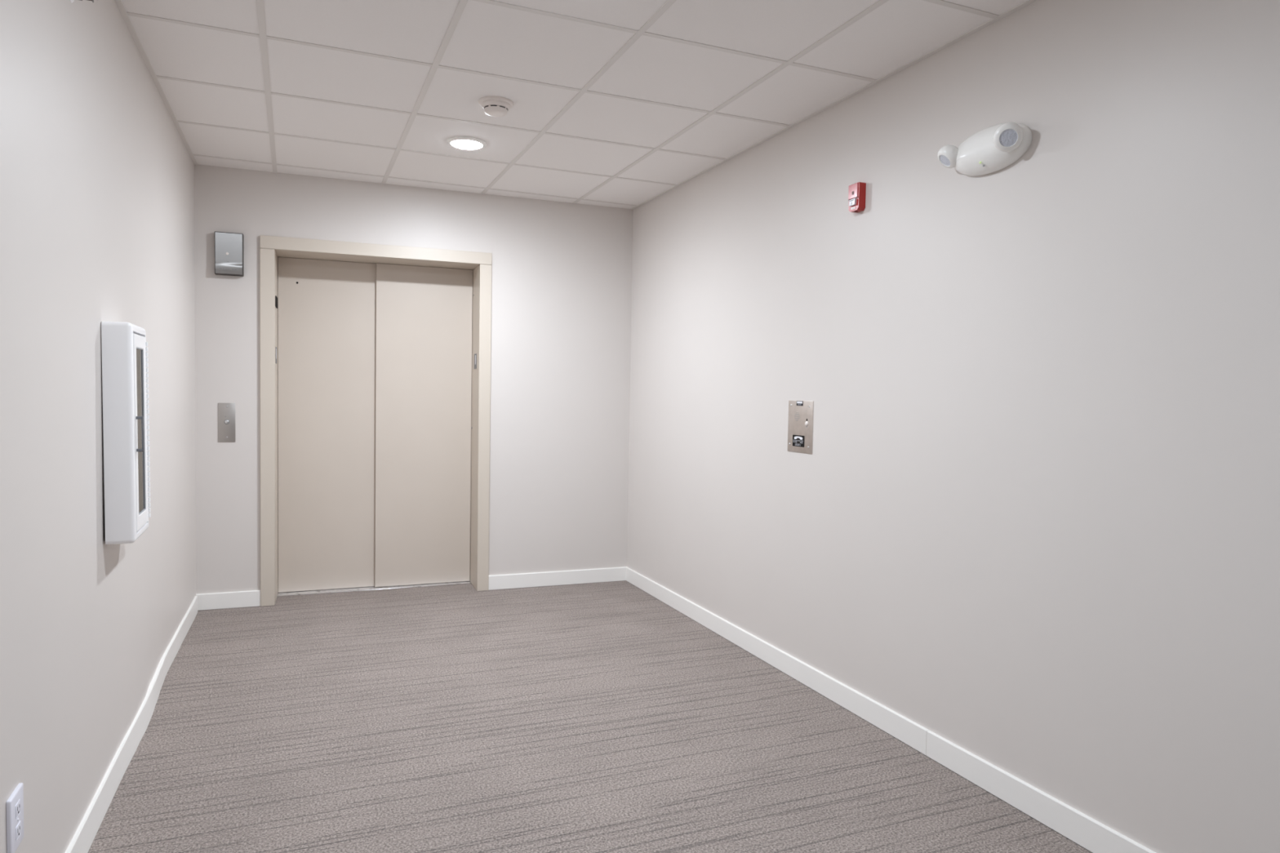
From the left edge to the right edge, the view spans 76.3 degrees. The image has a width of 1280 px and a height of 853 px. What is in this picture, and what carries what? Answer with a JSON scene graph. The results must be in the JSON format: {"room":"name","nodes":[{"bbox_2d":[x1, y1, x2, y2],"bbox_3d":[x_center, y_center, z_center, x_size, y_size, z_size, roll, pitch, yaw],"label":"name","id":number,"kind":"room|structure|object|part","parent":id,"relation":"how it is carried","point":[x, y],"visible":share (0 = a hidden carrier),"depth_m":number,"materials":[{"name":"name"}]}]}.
{"room":"lobby","nodes":[
{"label":"lobby","id":0,"kind":"room"},
{"bbox_2d":[0,0,195,852],"bbox_3d":[-1.037,-0.040,0.890,0.106,2.647,8.451,0,3,-23],"label":"wall","id":1,"kind":"structure","parent":0,"point":[97,172],"depth_m":2.25,"materials":[{"name":"paint"}]},
{"bbox_2d":[6,782,23,852],"bbox_3d":[-1.336,0.843,1.745,0.010,0.124,0.091,0,3,-24],"label":"power outlet","id":2,"kind":"object","parent":1,"relation":"attached to","point":[15,803],"visible":1,"depth_m":1.73,"materials":[{"name":"white plastic"}]},
{"bbox_2d":[15,799,20,818],"bbox_3d":[-1.333,0.819,1.745,0.003,0.029,0.035,0,3,-23],"label":"receptacle","id":3,"kind":"object","parent":2,"relation":"attached to","point":[17,801],"depth_m":1.74,"materials":[{"name":"white plastic"}]},
{"bbox_2d":[15,820,21,840],"bbox_3d":[-1.334,0.867,1.747,0.003,0.029,0.035,0,3,-23],"label":"receptacle","id":4,"kind":"object","parent":2,"relation":"attached to","point":[18,823],"depth_m":1.75,"materials":[{"name":"white plastic"}]},
{"bbox_2d":[101,321,151,544],"bbox_3d":[-1.666,0.016,2.664,0.106,0.693,0.292,0,3,-23],"label":"fire extinguisher cabinet","id":5,"kind":"object","parent":1,"relation":"attached to","point":[125,428],"visible":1,"depth_m":2.54,"materials":[{"name":"white metal"}]},
{"bbox_3d":[-1.712,0.016,2.644,0.007,0.669,0.268,0,3,-23],"label":"mounting plate","id":6,"kind":"part","parent":5,"relation":"part of","materials":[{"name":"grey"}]},
{"bbox_3d":[-1.586,0.024,2.586,0.022,0.112,0.010,0,3,-23],"label":"pull handle","id":7,"kind":"part","parent":5,"relation":"part of","materials":[{"name":"grey metal"}]},
{"bbox_3d":[-1.640,0.014,2.671,0.002,0.540,0.148,0,3,-23],"label":"glass pane","id":8,"kind":"part","parent":5,"relation":"part of","materials":[{"name":"clear glass"}]},
{"bbox_3d":[-1.643,0.016,2.674,0.014,0.628,0.229,0,3,-23],"label":"door","id":9,"kind":"part","parent":5,"relation":"part of","materials":[{"name":"white metal"}]},
{"bbox_2d":[65,595,197,852],"bbox_3d":[-0.986,1.218,0.892,0.042,0.094,8.300,0,3,-23],"label":"baseboard","id":10,"kind":"structure","parent":1,"relation":"attached to","point":[87,829],"depth_m":2.79,"materials":[{"name":"white paint"}]},
{"bbox_2d":[194,164,632,594],"bbox_3d":[-1.380,-0.232,5.339,2.860,2.647,0.320,0,3,-21],"label":"wall","id":11,"kind":"structure","parent":0,"point":[562,272],"depth_m":5.36,"materials":[{"name":"paint"}]},
{"bbox_2d":[217,403,235,441],"bbox_3d":[-2.421,-0.023,4.773,0.091,0.229,0.014,0,3,-21],"label":"plate","id":12,"kind":"object","parent":11,"relation":"attached to","point":[226,411],"visible":1,"depth_m":4.78,"materials":[{"name":"silver metal"}]},
{"bbox_2d":[214,231,244,276],"bbox_3d":[-2.382,-1.000,4.724,0.149,0.244,0.044,0,3,-21],"label":"box","id":13,"kind":"object","parent":11,"relation":"attached to","point":[228,246],"visible":1,"depth_m":4.71,"materials":[{"name":"grey metal"}]},
{"bbox_2d":[259,235,492,606],"bbox_3d":[-1.672,-0.030,5.224,1.362,2.202,0.335,0,3,-21],"label":"door","id":14,"kind":"structure","parent":11,"relation":"in","point":[375,451],"depth_m":5.31,"materials":[{"name":"beige paint"}]},
{"bbox_3d":[-2.004,-0.002,5.257,0.604,2.118,0.026,0,3,-21],"label":"panel","id":15,"kind":"part","parent":14,"relation":"part of","materials":[{"name":"beige paint"}]},
{"bbox_3d":[-1.730,1.063,5.374,1.206,0.004,0.107,0,3,-21],"label":"sill","id":16,"kind":"part","parent":14,"relation":"part of","materials":[{"name":"metal"}]},
{"bbox_3d":[-1.441,0.000,5.442,0.620,2.118,0.024,0,3,-21],"label":"panel","id":17,"kind":"part","parent":14,"relation":"part of","materials":[{"name":"beige paint"}]},
{"bbox_3d":[-1.090,-0.432,5.397,0.002,0.100,0.090,0,3,-21],"label":"floor plate","id":18,"kind":"part","parent":14,"relation":"part of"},
{"bbox_2d":[195,567,626,610],"bbox_3d":[-1.352,1.029,5.238,2.675,0.094,0.026,0,3,-21],"label":"baseboard","id":19,"kind":"structure","parent":11,"relation":"attached to","point":[242,598],"depth_m":5.44,"materials":[{"name":"white paint"}]},
{"bbox_2d":[114,0,1036,209],"bbox_3d":[0.242,-1.345,1.477,3.100,0.061,8.850,0,3,-23],"label":"ceiling","id":20,"kind":"structure","parent":0,"point":[620,104],"depth_m":3.28,"materials":[{"name":"tile"}]},
{"bbox_2d":[446,136,486,149],"bbox_3d":[-0.884,-1.440,4.159,0.200,0.022,0.200,0,3,-23],"label":"recessed light","id":21,"kind":"object","parent":20,"relation":"in","point":[460,142],"visible":1,"depth_m":4.12,"materials":[{"name":"white plastic"}]},
{"bbox_2d":[450,139,482,149],"bbox_3d":[-0.884,-1.436,4.159,0.158,0.012,0.158,0,3,-23],"label":"diffuser","id":22,"kind":"object","parent":21,"relation":"attached to","point":[460,144],"depth_m":4.13,"materials":[{"name":"white plastic"}]},
{"bbox_2d":[478,96,513,116],"bbox_3d":[-0.632,-1.396,3.575,0.153,0.052,0.153,0,3,-23],"label":"smoke detector","id":23,"kind":"object","parent":20,"relation":"attached to","point":[493,106],"visible":1,"depth_m":3.53,"materials":[{"name":"white plastic"}]},
{"bbox_2d":[88,580,1092,852],"bbox_3d":[0.195,1.298,1.588,3.100,0.080,8.850,0,3,-23],"label":"floor","id":24,"kind":"structure","parent":0,"point":[600,717],"depth_m":3.00,"materials":[{"name":"carpet"}]},
{"bbox_2d":[626,0,1279,852],"bbox_3d":[1.551,-0.040,1.989,0.111,2.647,8.450,0,3,-23],"label":"wall","id":25,"kind":"structure","parent":0,"point":[1032,517],"depth_m":2.63,"materials":[{"name":"paint"}]},
{"bbox_2d":[787,400,813,453],"bbox_3d":[0.737,0.001,3.761,0.009,0.239,0.198,0,3,-23],"label":"panel","id":26,"kind":"object","parent":25,"relation":"attached to","point":[800,424],"visible":1,"depth_m":3.76,"materials":[{"name":"metal"}]},
{"bbox_2d":[848,182,866,213],"bbox_3d":[0.890,-0.941,3.356,0.045,0.114,0.066,0,3,-23],"label":"fire alarm","id":27,"kind":"object","parent":25,"relation":"attached to","point":[857,191],"visible":1,"depth_m":3.33,"materials":[{"name":"red plastic"}]},
{"bbox_3d":[0.878,-0.968,3.352,0.006,0.058,0.059,0,3,-23],"label":"panel","id":28,"kind":"part","parent":27,"relation":"part of","materials":[{"name":"red plastic"}]},
{"bbox_2d":[625,566,1155,852],"bbox_3d":[1.521,1.218,1.929,0.022,0.093,8.250,0,3,-23],"label":"baseboard","id":29,"kind":"structure","parent":25,"relation":"attached to","point":[1085,831],"depth_m":3.01,"materials":[{"name":"white paint"}]},
{"bbox_2d":[937,122,1031,175],"bbox_3d":[1.129,-0.925,2.711,0.110,0.150,0.342,0,3,-23],"label":"emergency light","id":30,"kind":"object","parent":25,"relation":"attached to","point":[993,148],"visible":1,"depth_m":2.67,"materials":[{"name":"white plastic"}]},
{"bbox_3d":[1.177,-0.924,2.724,0.012,0.146,0.312,0,3,-23],"label":"plate","id":31,"kind":"part","parent":30,"relation":"part of","materials":[{"name":"white plastic"}]}
]}

